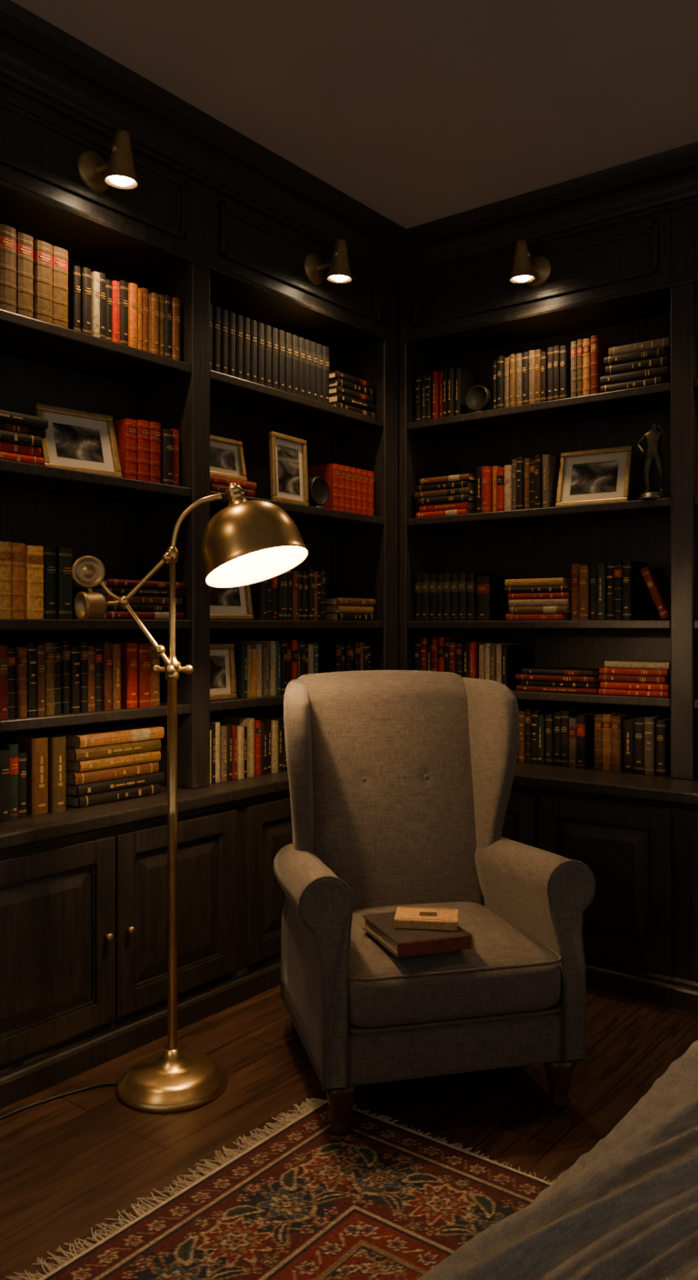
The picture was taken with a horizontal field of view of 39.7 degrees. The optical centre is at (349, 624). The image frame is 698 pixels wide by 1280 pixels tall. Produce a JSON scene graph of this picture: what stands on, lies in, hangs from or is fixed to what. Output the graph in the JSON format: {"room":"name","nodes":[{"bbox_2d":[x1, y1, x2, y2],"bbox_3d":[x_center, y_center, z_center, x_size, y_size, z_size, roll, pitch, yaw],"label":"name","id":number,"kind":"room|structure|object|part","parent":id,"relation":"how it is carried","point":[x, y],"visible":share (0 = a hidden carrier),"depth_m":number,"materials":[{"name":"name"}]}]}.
{"room":"library","nodes":[
{"label":"library","id":0,"kind":"room"},
{"bbox_2d":[0,984,697,1279],"bbox_3d":[0.424,1.225,0.569,5.220,0.050,5.820,0,0,37],"label":"floor","id":1,"kind":"structure","parent":0,"point":[68,1164],"depth_m":2.38,"materials":[{"name":"brown wood"}]},
{"bbox_2d":[0,482,309,1119],"bbox_3d":[-0.691,0.413,2.349,1.232,1.575,0.370,0,0,-26],"label":"floor lamp","id":2,"kind":"object","parent":1,"relation":"on","point":[245,543],"visible":1,"depth_m":2.49,"materials":[{"name":"gold metal"}]},
{"bbox_3d":[-0.902,1.196,2.240,0.075,0.008,0.831,0,0,44],"label":"power cord","id":3,"kind":"part","parent":2,"relation":"part of","materials":[{"name":"black rubber"}]},
{"bbox_3d":[-0.615,-0.056,2.496,0.068,0.019,0.012,0,0,0],"label":"weight rod","id":4,"kind":"part","parent":2,"relation":"part of","materials":[{"name":"gold metal"}]},
{"bbox_3d":[-0.244,-0.210,2.511,0.281,0.224,0.280,0,0,0],"label":"lamp shade","id":5,"kind":"part","parent":2,"relation":"part of","materials":[{"name":"gold metal"}]},
{"bbox_3d":[-0.244,-0.208,2.511,0.275,0.221,0.274,0,0,0],"label":"lamp shade","id":6,"kind":"part","parent":2,"relation":"part of","materials":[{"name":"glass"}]},
{"bbox_2d":[0,83,398,1068],"bbox_3d":[-0.844,-0.110,2.721,0.408,2.620,3.210,0,0,37],"label":"bookcase","id":7,"kind":"object","parent":1,"relation":"on","point":[84,922],"visible":0.66,"depth_m":3.03,"materials":[{"name":"paint"}]},
{"bbox_2d":[0,740,26,822],"bbox_3d":[-1.043,0.415,2.513,0.184,0.210,0.377,0,0,37],"label":"books","id":8,"kind":"object","parent":7,"relation":"on","point":[13,762],"visible":1,"depth_m":2.57,"materials":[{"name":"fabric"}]},
{"bbox_2d":[0,540,43,619],"bbox_3d":[-1.028,-0.118,2.527,0.176,0.205,0.421,0,0,37],"label":"books","id":9,"kind":"object","parent":7,"relation":"in","point":[21,565],"visible":1,"depth_m":2.59,"materials":[{"name":"fabric"}]},
{"bbox_2d":[0,410,48,465],"bbox_3d":[-0.991,-0.497,2.569,0.181,0.134,0.324,0,0,37],"label":"book stack","id":10,"kind":"object","parent":7,"relation":"in","point":[21,435],"visible":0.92,"depth_m":2.58,"materials":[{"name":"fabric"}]},
{"bbox_2d":[0,223,68,328],"bbox_3d":[-1.004,-0.937,2.563,0.184,0.234,0.507,0,0,37],"label":"books","id":11,"kind":"object","parent":7,"relation":"on","point":[34,274],"visible":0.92,"depth_m":2.62,"materials":[{"name":"leather"},{"name":"gold foil"},{"name":"paper"}]},
{"bbox_2d":[3,732,65,815],"bbox_3d":[-0.879,0.415,2.705,0.158,0.209,0.099,0,0,37],"label":"books","id":12,"kind":"object","parent":7,"relation":"on","point":[45,754],"visible":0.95,"depth_m":2.66,"materials":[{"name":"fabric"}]},
{"bbox_2d":[39,545,72,619],"bbox_3d":[-0.871,-0.117,2.741,0.181,0.202,0.085,0,0,37],"label":"books","id":13,"kind":"object","parent":7,"relation":"in","point":[57,561],"visible":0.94,"depth_m":2.69,"materials":[{"name":"fabric"}]},
{"bbox_2d":[0,640,120,719],"bbox_3d":[-0.948,0.147,2.634,0.180,0.204,0.684,0,0,37],"label":"books","id":14,"kind":"object","parent":7,"relation":"in","point":[38,677],"visible":1,"depth_m":2.69,"materials":[{"name":"fabric"}]},
{"bbox_2d":[34,403,121,477],"bbox_3d":[-0.791,-0.528,2.811,0.245,0.196,0.090,0,0,-44],"label":"picture frame","id":15,"kind":"object","parent":7,"relation":"on","point":[76,440],"visible":0.78,"depth_m":2.81,"materials":[{"name":"gold metal"}]},
{"bbox_2d":[42,411,114,471],"bbox_3d":[-0.790,-0.526,2.811,0.235,0.184,0.058,0,0,-44],"label":"framed picture","id":16,"kind":"object","parent":15,"relation":"attached to","point":[77,441],"depth_m":2.81},
{"bbox_2d":[44,723,164,808],"bbox_3d":[-0.736,0.418,2.903,0.179,0.205,0.328,0,0,37],"label":"book stack","id":17,"kind":"object","parent":7,"relation":"on","point":[107,764],"visible":0.96,"depth_m":2.83,"materials":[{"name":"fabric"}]},
{"bbox_2d":[77,130,138,193],"bbox_3d":[-0.657,-1.284,2.685,0.168,0.143,0.112,0,0,37],"label":"wall sconce","id":18,"kind":"object","parent":7,"relation":"attached to","point":[97,175],"visible":1,"depth_m":2.66,"materials":[{"name":"gold metal"}]},
{"bbox_3d":[-0.714,-1.280,2.729,0.024,0.112,0.112,0,0,38],"label":"plate","id":19,"kind":"part","parent":18,"relation":"part of","materials":[{"name":"gold metal"}]},
{"bbox_3d":[-0.675,-1.280,2.699,0.093,0.026,0.026,0,0,38],"label":"arm","id":20,"kind":"part","parent":18,"relation":"part of","materials":[{"name":"gold metal"}]},
{"bbox_3d":[-0.627,-1.232,2.662,0.070,0.039,0.070,0,0,38],"label":"bulb","id":21,"kind":"part","parent":18,"relation":"part of","materials":[{"name":"white glass"}]},
{"bbox_3d":[-0.658,0.855,2.647,0.023,0.020,0.020,0,0,38],"label":"knob","id":22,"kind":"part","parent":7,"relation":"part of","materials":[{"name":"gold metal"}]},
{"bbox_2d":[68,265,179,360],"bbox_3d":[-0.715,-0.922,2.937,0.179,0.203,0.390,0,0,37],"label":"books","id":23,"kind":"object","parent":7,"relation":"on","point":[120,312],"visible":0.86,"depth_m":2.87,"materials":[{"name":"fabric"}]},
{"bbox_2d":[72,579,185,619],"bbox_3d":[-0.677,-0.074,2.977,0.180,0.118,0.300,0,0,37],"label":"book stack","id":24,"kind":"object","parent":7,"relation":"in","point":[151,602],"visible":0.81,"depth_m":2.92,"materials":[{"name":"fabric"}]},
{"bbox_3d":[-0.612,0.855,2.707,0.023,0.020,0.020,0,0,38],"label":"knob","id":25,"kind":"part","parent":7,"relation":"part of","materials":[{"name":"gold metal"}]},
{"bbox_2d":[111,640,159,708],"bbox_3d":[-0.676,0.151,2.977,0.165,0.196,0.131,0,0,37],"label":"books","id":26,"kind":"object","parent":7,"relation":"in","point":[140,687],"visible":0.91,"depth_m":2.91,"materials":[{"name":"fabric"}]},
{"bbox_2d":[112,418,160,483],"bbox_3d":[-0.680,-0.525,2.980,0.160,0.190,0.133,0,0,37],"label":"books","id":27,"kind":"object","parent":7,"relation":"in","point":[138,442],"visible":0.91,"depth_m":2.92,"materials":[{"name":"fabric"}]},
{"bbox_3d":[-1.002,-0.110,2.842,0.010,2.620,3.210,0,0,38],"label":"panel","id":28,"kind":"part","parent":7,"relation":"part of","materials":[{"name":"paint"}]},
{"bbox_2d":[160,429,179,486],"bbox_3d":[-0.606,-0.522,3.061,0.158,0.182,0.075,0,0,37],"label":"books","id":29,"kind":"object","parent":7,"relation":"in","point":[169,437],"visible":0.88,"depth_m":3.00,"materials":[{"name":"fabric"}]},
{"bbox_2d":[210,643,236,700],"bbox_3d":[-0.459,0.157,3.226,0.092,0.186,0.150,0,0,37],"label":"picture frame","id":30,"kind":"object","parent":7,"relation":"on","point":[223,683],"visible":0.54,"depth_m":3.22,"materials":[{"name":"gold metal"}]},
{"bbox_2d":[210,649,230,695],"bbox_3d":[-0.441,0.158,3.213,0.021,0.175,0.140,0,0,38],"label":"framed picture","id":31,"kind":"object","parent":30,"relation":"attached to","point":[220,659],"depth_m":3.22},
{"bbox_2d":[210,584,253,619],"bbox_3d":[-0.445,-0.100,3.278,0.091,0.170,0.260,0,0,37],"label":"picture frame","id":32,"kind":"object","parent":7,"relation":"on","point":[230,603],"visible":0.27,"depth_m":3.29,"materials":[{"name":"gold metal"}]},
{"bbox_2d":[210,715,254,784],"bbox_3d":[-0.458,0.420,3.269,0.175,0.199,0.230,0,0,37],"label":"books","id":33,"kind":"object","parent":7,"relation":"on","point":[232,738],"visible":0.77,"depth_m":3.23,"materials":[{"name":"paper"}]},
{"bbox_2d":[210,475,256,497],"bbox_3d":[-0.450,-0.458,3.278,0.174,0.057,0.221,0,0,37],"label":"book stack","id":34,"kind":"object","parent":7,"relation":"in","point":[217,484],"visible":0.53,"depth_m":3.21,"materials":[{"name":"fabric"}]},
{"bbox_2d":[210,434,247,481],"bbox_3d":[-0.448,-0.561,3.274,0.091,0.145,0.205,0,0,37],"label":"picture frame","id":35,"kind":"object","parent":34,"relation":"on","point":[226,455],"visible":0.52,"depth_m":3.28,"materials":[{"name":"gold metal"}]},
{"bbox_2d":[210,440,240,476],"bbox_3d":[-0.435,-0.560,3.265,0.031,0.134,0.195,0,0,38],"label":"framed picture","id":36,"kind":"object","parent":35,"relation":"attached to","point":[225,455],"depth_m":3.27},
{"bbox_2d":[233,643,269,698],"bbox_3d":[-0.384,0.159,3.373,0.180,0.180,0.143,0,0,37],"label":"books","id":37,"kind":"object","parent":7,"relation":"in","point":[252,661],"visible":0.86,"depth_m":3.32,"materials":[{"name":"paper"}]},
{"bbox_2d":[238,710,287,775],"bbox_3d":[-0.179,0.420,3.640,0.183,0.199,0.670,0,0,37],"label":"books","id":38,"kind":"object","parent":7,"relation":"on","point":[270,753],"visible":0.25,"depth_m":3.39,"materials":[{"name":"fabric"}]},
{"bbox_2d":[210,304,329,403],"bbox_3d":[-0.326,-0.931,3.430,0.151,0.222,0.646,0,0,37],"label":"books","id":39,"kind":"object","parent":7,"relation":"on","point":[245,348],"visible":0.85,"depth_m":3.36,"materials":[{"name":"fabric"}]},
{"bbox_2d":[240,638,319,695],"bbox_3d":[-0.255,0.150,3.542,0.181,0.199,0.267,0,0,37],"label":"books","id":40,"kind":"object","parent":7,"relation":"in","point":[289,659],"visible":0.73,"depth_m":3.46,"materials":[{"name":"fabric"}]},
{"bbox_2d":[250,569,325,620],"bbox_3d":[-0.247,-0.113,3.540,0.170,0.196,0.357,0,0,37],"label":"books","id":41,"kind":"object","parent":7,"relation":"in","point":[292,595],"visible":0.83,"depth_m":3.49,"materials":[{"name":"fabric"}]},
{"bbox_2d":[268,431,309,505],"bbox_3d":[-0.240,-0.553,3.478,0.092,0.245,0.205,0,0,34],"label":"picture frame","id":42,"kind":"object","parent":7,"relation":"on","point":[287,455],"visible":0.92,"depth_m":3.46,"materials":[{"name":"gold metal"}]},
{"bbox_2d":[308,476,329,508],"bbox_3d":[-0.118,-0.491,3.607,0.060,0.122,0.110,0,0,37],"label":"desk clock","id":43,"kind":"object","parent":7,"relation":"on","point":[318,487],"visible":0.82,"depth_m":3.59,"materials":[{"name":"metal"}]},
{"bbox_2d":[303,239,352,285],"bbox_3d":[-0.063,-1.294,3.459,0.168,0.143,0.112,0,0,37],"label":"wall sconce","id":44,"kind":"object","parent":7,"relation":"attached to","point":[314,267],"visible":1,"depth_m":3.43,"materials":[{"name":"gold metal"}]},
{"bbox_3d":[-0.120,-1.290,3.503,0.024,0.112,0.112,0,0,38],"label":"plate","id":45,"kind":"part","parent":44,"relation":"part of","materials":[{"name":"gold metal"}]},
{"bbox_3d":[-0.081,-1.290,3.473,0.093,0.026,0.026,0,0,38],"label":"arm","id":46,"kind":"part","parent":44,"relation":"part of","materials":[{"name":"gold metal"}]},
{"bbox_3d":[-0.033,-1.242,3.436,0.070,0.039,0.070,0,0,38],"label":"bulb","id":47,"kind":"part","parent":44,"relation":"part of","materials":[{"name":"white glass"}]},
{"bbox_2d":[307,463,374,515],"bbox_3d":[-0.035,-0.520,3.809,0.151,0.180,0.264,0,0,37],"label":"books","id":48,"kind":"object","parent":7,"relation":"in","point":[351,489],"visible":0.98,"depth_m":3.73,"materials":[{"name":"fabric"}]},
{"bbox_2d":[318,640,370,673],"bbox_3d":[-0.040,0.156,3.825,0.184,0.187,0.222,0,0,37],"label":"books","id":49,"kind":"object","parent":7,"relation":"in","point":[335,655],"visible":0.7,"depth_m":3.73,"materials":[{"name":"paper"}]},
{"bbox_2d":[319,598,375,620],"bbox_3d":[-0.036,-0.059,3.816,0.176,0.087,0.247,0,0,37],"label":"book stack","id":50,"kind":"object","parent":7,"relation":"in","point":[336,609],"visible":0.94,"depth_m":3.73,"materials":[{"name":"fabric"}]},
{"bbox_2d":[0,173,697,345],"bbox_3d":[0.125,-1.154,1.978,2.270,0.028,3.210,0,0,37],"label":"trim","id":51,"kind":"structure","parent":7,"relation":"attached to","point":[8,182],"depth_m":3.30,"materials":[{"name":"paint"}]},
{"bbox_2d":[0,784,697,856],"bbox_3d":[0.091,0.569,1.872,2.195,0.019,3.000,0,0,37],"label":"trim","id":52,"kind":"structure","parent":7,"relation":"attached to","point":[43,844],"depth_m":3.00,"materials":[{"name":"paint"}]},
{"bbox_2d":[329,370,377,418],"bbox_3d":[-0.033,-0.893,3.819,0.179,0.147,0.256,0,0,37],"label":"book stack","id":53,"kind":"object","parent":7,"relation":"on","point":[347,392],"visible":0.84,"depth_m":3.74,"materials":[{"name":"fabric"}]},
{"bbox_2d":[5,1098,555,1279],"bbox_3d":[-0.022,1.196,0.654,2.331,0.008,2.842,0,0,37],"label":"rug","id":54,"kind":"object","parent":1,"relation":"on","point":[379,1199],"visible":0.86,"depth_m":1.98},
{"bbox_2d":[418,1040,697,1279],"bbox_3d":[0.553,0.907,0.736,1.191,0.564,1.950,0,0,43],"label":"bed","id":55,"kind":"object","parent":54,"relation":"on","point":[627,1208],"visible":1,"depth_m":1.07,"materials":[{"name":"grey fabric"}]},
{"bbox_2d":[0,953,697,1109],"bbox_3d":[0.091,1.155,1.872,2.195,0.090,3.000,0,0,37],"label":"trim","id":56,"kind":"structure","parent":1,"relation":"on","point":[21,1079],"depth_m":2.87,"materials":[{"name":"paint"}]},
{"bbox_2d":[272,670,596,1134],"bbox_3d":[0.183,0.670,2.648,0.771,1.060,0.744,0,0,-14],"label":"wingback armchair","id":57,"kind":"object","parent":1,"relation":"on","point":[401,781],"visible":0.94,"depth_m":2.60,"materials":[{"name":"beige fabric"}]},
{"bbox_3d":[-0.100,0.835,2.509,0.130,0.471,0.586,0,0,-12],"label":"arm","id":58,"kind":"part","parent":57,"relation":"part of","materials":[{"name":"beige fabric"}]},
{"bbox_3d":[-0.020,1.133,2.277,0.072,0.116,0.072,0,0,-14],"label":"leg","id":59,"kind":"part","parent":57,"relation":"part of","materials":[{"name":"brown wood"}]},
{"bbox_2d":[362,907,471,958],"bbox_3d":[0.166,0.767,2.416,0.195,0.036,0.237,0,0,-20],"label":"hardcover book","id":60,"kind":"object","parent":57,"relation":"on","point":[401,943],"visible":0.81,"depth_m":2.33,"materials":[{"name":"fabric"}]},
{"bbox_2d":[393,907,458,930],"bbox_3d":[0.195,0.738,2.425,0.155,0.023,0.107,0,0,8],"label":"book","id":61,"kind":"object","parent":60,"relation":"on","point":[405,917],"visible":1,"depth_m":2.39,"materials":[{"name":"paper"}]},
{"bbox_2d":[348,901,560,1027],"bbox_3d":[0.197,0.873,2.564,0.558,0.174,0.567,0,0,-14],"label":"seat cushion","id":62,"kind":"object","parent":57,"relation":"on","point":[510,975],"depth_m":2.33,"materials":[{"name":"beige fabric"}]},
{"bbox_3d":[0.181,1.019,2.631,0.644,0.138,0.660,0,0,-14],"label":"seat rail","id":63,"kind":"part","parent":57,"relation":"part of","materials":[{"name":"beige fabric"}]},
{"bbox_3d":[0.499,0.835,2.659,0.130,0.471,0.585,0,0,-16],"label":"arm","id":64,"kind":"part","parent":57,"relation":"part of","materials":[{"name":"beige fabric"}]},
{"bbox_3d":[0.524,1.137,2.412,0.072,0.125,0.072,0,0,-14],"label":"leg","id":65,"kind":"part","parent":57,"relation":"part of","materials":[{"name":"brown wood"}]},
{"bbox_2d":[399,202,697,981],"bbox_3d":[1.113,-0.110,3.265,2.269,2.620,0.543,0,0,37],"label":"bookcase","id":66,"kind":"object","parent":1,"relation":"on","point":[642,914],"visible":0.62,"depth_m":3.55,"materials":[{"name":"paint"}]},
{"bbox_2d":[415,374,432,420],"bbox_3d":[0.341,-0.915,3.972,0.086,0.190,0.161,0,0,37],"label":"books","id":67,"kind":"object","parent":66,"relation":"on","point":[424,385],"visible":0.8,"depth_m":3.92,"materials":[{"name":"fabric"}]},
{"bbox_2d":[415,473,476,518],"bbox_3d":[0.420,-0.510,3.914,0.252,0.160,0.181,0,0,37],"label":"book stack","id":68,"kind":"object","parent":66,"relation":"in","point":[450,495],"visible":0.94,"depth_m":3.83,"materials":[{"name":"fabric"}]},
{"bbox_2d":[414,637,494,679],"bbox_3d":[0.423,0.150,3.913,0.288,0.199,0.168,0,0,37],"label":"books","id":69,"kind":"object","parent":66,"relation":"in","point":[458,655],"visible":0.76,"depth_m":3.84,"materials":[{"name":"fabric"}]},
{"bbox_2d":[415,571,494,620],"bbox_3d":[0.425,-0.111,3.922,0.281,0.191,0.180,0,0,37],"label":"books","id":70,"kind":"object","parent":66,"relation":"in","point":[448,596],"visible":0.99,"depth_m":3.84,"materials":[{"name":"fabric"}]},
{"bbox_2d":[432,367,479,419],"bbox_3d":[0.433,-0.919,3.910,0.122,0.197,0.181,0,0,37],"label":"books","id":71,"kind":"object","parent":66,"relation":"on","point":[451,386],"visible":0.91,"depth_m":3.84,"materials":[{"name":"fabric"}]},
{"bbox_2d":[466,385,491,412],"bbox_3d":[0.505,-0.876,3.772,0.100,0.112,0.055,0,0,37],"label":"decorative bowl","id":72,"kind":"object","parent":66,"relation":"on","point":[479,397],"visible":0.82,"depth_m":3.75,"materials":[{"name":"metal"}]},
{"bbox_2d":[476,466,492,512],"bbox_3d":[0.561,-0.522,3.806,0.067,0.184,0.168,0,0,37],"label":"books","id":73,"kind":"object","parent":66,"relation":"in","point":[484,474],"visible":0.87,"depth_m":3.73,"materials":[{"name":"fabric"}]},
{"bbox_2d":[477,576,508,620],"bbox_3d":[0.564,-0.102,3.808,0.056,0.172,0.161,0,0,37],"label":"books","id":74,"kind":"object","parent":66,"relation":"in","point":[492,598],"visible":0.98,"depth_m":3.76,"materials":[{"name":"fabric"}]},
{"bbox_2d":[479,642,522,689],"bbox_3d":[0.603,0.162,3.787,0.121,0.176,0.173,0,0,37],"label":"books","id":75,"kind":"object","parent":66,"relation":"in","point":[501,662],"visible":0.77,"depth_m":3.72,"materials":[{"name":"paper"}]},
{"bbox_2d":[492,454,560,511],"bbox_3d":[0.689,-0.531,3.714,0.238,0.202,0.178,0,0,37],"label":"books","id":76,"kind":"object","parent":66,"relation":"in","point":[526,483],"visible":0.91,"depth_m":3.64,"materials":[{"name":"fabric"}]},
{"bbox_2d":[509,239,551,287],"bbox_3d":[0.644,-1.304,3.496,0.112,0.143,0.168,0,0,37],"label":"wall sconce","id":77,"kind":"object","parent":66,"relation":"attached to","point":[536,271],"visible":1,"depth_m":3.46,"materials":[{"name":"gold metal"}]},
{"bbox_3d":[0.622,-1.252,3.466,0.070,0.039,0.070,0,0,38],"label":"bulb","id":78,"kind":"part","parent":77,"relation":"part of","materials":[{"name":"white glass"}]},
{"bbox_3d":[0.658,-1.300,3.514,0.026,0.026,0.093,0,0,38],"label":"arm","id":79,"kind":"part","parent":77,"relation":"part of","materials":[{"name":"gold metal"}]},
{"bbox_3d":[0.688,-1.300,3.553,0.112,0.112,0.024,0,0,38],"label":"plate","id":80,"kind":"part","parent":77,"relation":"part of","materials":[{"name":"gold metal"}]},
{"bbox_2d":[493,345,570,409],"bbox_3d":[0.718,-0.924,3.689,0.308,0.206,0.172,0,0,37],"label":"books","id":81,"kind":"object","parent":66,"relation":"on","point":[538,375],"visible":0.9,"depth_m":3.62,"materials":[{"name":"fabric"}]},
{"bbox_2d":[504,577,571,620],"bbox_3d":[0.744,-0.093,3.663,0.259,0.156,0.178,0,0,37],"label":"book stack","id":82,"kind":"object","parent":66,"relation":"in","point":[536,599],"visible":0.94,"depth_m":3.59,"materials":[{"name":"paper"}]},
{"bbox_3d":[1.276,-0.110,3.477,2.269,2.620,0.010,0,0,38],"label":"panel","id":83,"kind":"part","parent":66,"relation":"part of","materials":[{"name":"paint"}]},
{"bbox_2d":[515,667,600,694],"bbox_3d":[0.808,0.207,3.615,0.320,0.085,0.182,0,0,37],"label":"book stack","id":84,"kind":"object","parent":66,"relation":"in","point":[537,679],"visible":0.94,"depth_m":3.55,"materials":[{"name":"fabric"}]},
{"bbox_2d":[516,706,600,768],"bbox_3d":[0.607,0.418,3.777,0.744,0.203,0.182,0,0,37],"label":"books","id":85,"kind":"object","parent":66,"relation":"on","point":[565,737],"visible":0.4,"depth_m":3.57,"materials":[{"name":"fabric"}]},
{"bbox_2d":[570,335,614,397],"bbox_3d":[0.898,-0.929,3.559,0.110,0.217,0.172,0,0,37],"label":"books","id":86,"kind":"object","parent":66,"relation":"on","point":[587,355],"visible":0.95,"depth_m":3.49,"materials":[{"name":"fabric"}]},
{"bbox_2d":[555,445,633,506],"bbox_3d":[0.899,-0.536,3.531,0.270,0.212,0.090,0,0,35],"label":"picture frame","id":87,"kind":"object","parent":66,"relation":"on","point":[604,475],"visible":0.91,"depth_m":3.52,"materials":[{"name":"gold metal"}]},
{"bbox_2d":[561,451,627,501],"bbox_3d":[0.898,-0.534,3.529,0.260,0.200,0.056,0,0,34],"label":"framed picture","id":88,"kind":"object","parent":87,"relation":"attached to","point":[586,476],"depth_m":3.52},
{"bbox_2d":[571,560,647,619],"bbox_3d":[0.945,-0.120,3.514,0.223,0.209,0.174,0,0,37],"label":"books","id":89,"kind":"object","parent":66,"relation":"in","point":[613,590],"visible":0.98,"depth_m":3.45,"materials":[{"name":"fabric"}]},
{"bbox_2d":[594,710,634,771],"bbox_3d":[0.958,0.420,3.493,0.106,0.200,0.153,0,0,37],"label":"books","id":90,"kind":"object","parent":66,"relation":"on","point":[608,726],"visible":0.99,"depth_m":3.43,"materials":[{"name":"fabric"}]},
{"bbox_2d":[598,660,670,697],"bbox_3d":[1.042,0.190,3.437,0.250,0.120,0.181,0,0,37],"label":"book stack","id":91,"kind":"object","parent":66,"relation":"in","point":[652,678],"visible":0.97,"depth_m":3.37,"materials":[{"name":"fabric"}]},
{"bbox_2d":[600,337,670,392],"bbox_3d":[1.044,-0.902,3.436,0.242,0.164,0.182,0,0,37],"label":"book stack","id":92,"kind":"object","parent":66,"relation":"on","point":[647,363],"visible":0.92,"depth_m":3.36,"materials":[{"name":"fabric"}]},
{"bbox_2d":[623,714,670,775],"bbox_3d":[1.069,0.420,3.417,0.152,0.198,0.173,0,0,37],"label":"books","id":93,"kind":"object","parent":66,"relation":"on","point":[646,738],"visible":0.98,"depth_m":3.35,"materials":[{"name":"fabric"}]},
{"bbox_2d":[637,421,669,499],"bbox_3d":[1.057,-0.565,3.348,0.104,0.271,0.105,0,0,9],"label":"bronze figurine","id":94,"kind":"object","parent":66,"relation":"on","point":[654,436],"visible":0.97,"depth_m":3.33,"materials":[{"name":"black metal"}]},
{"bbox_2d":[640,566,670,619],"bbox_3d":[1.096,-0.109,3.388,0.105,0.186,0.151,0,0,37],"label":"book","id":95,"kind":"object","parent":66,"relation":"in","point":[656,582],"visible":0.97,"depth_m":3.34,"materials":[{"name":"fabric"}]},
{"bbox_2d":[10,0,697,229],"bbox_3d":[0.424,-1.570,0.569,5.220,0.050,5.820,0,0,37],"label":"ceiling","id":96,"kind":"structure","parent":0,"point":[418,112],"depth_m":2.73,"materials":[{"name":"paint"}]},
{"bbox_2d":[0,0,697,280],"bbox_3d":[0.125,-1.472,1.978,2.270,0.144,3.210,0,0,37],"label":"trim","id":97,"kind":"structure","parent":96,"relation":"attached to","point":[41,62],"depth_m":3.22,"materials":[{"name":"paint"}]},
{"bbox_2d":[398,280,399,669],"bbox_3d":[2.203,-0.172,2.829,5.149,2.745,0.070,0,0,37],"label":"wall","id":98,"kind":"structure","parent":0,"point":[398,281],"depth_m":4.31,"materials":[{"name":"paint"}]}
]}

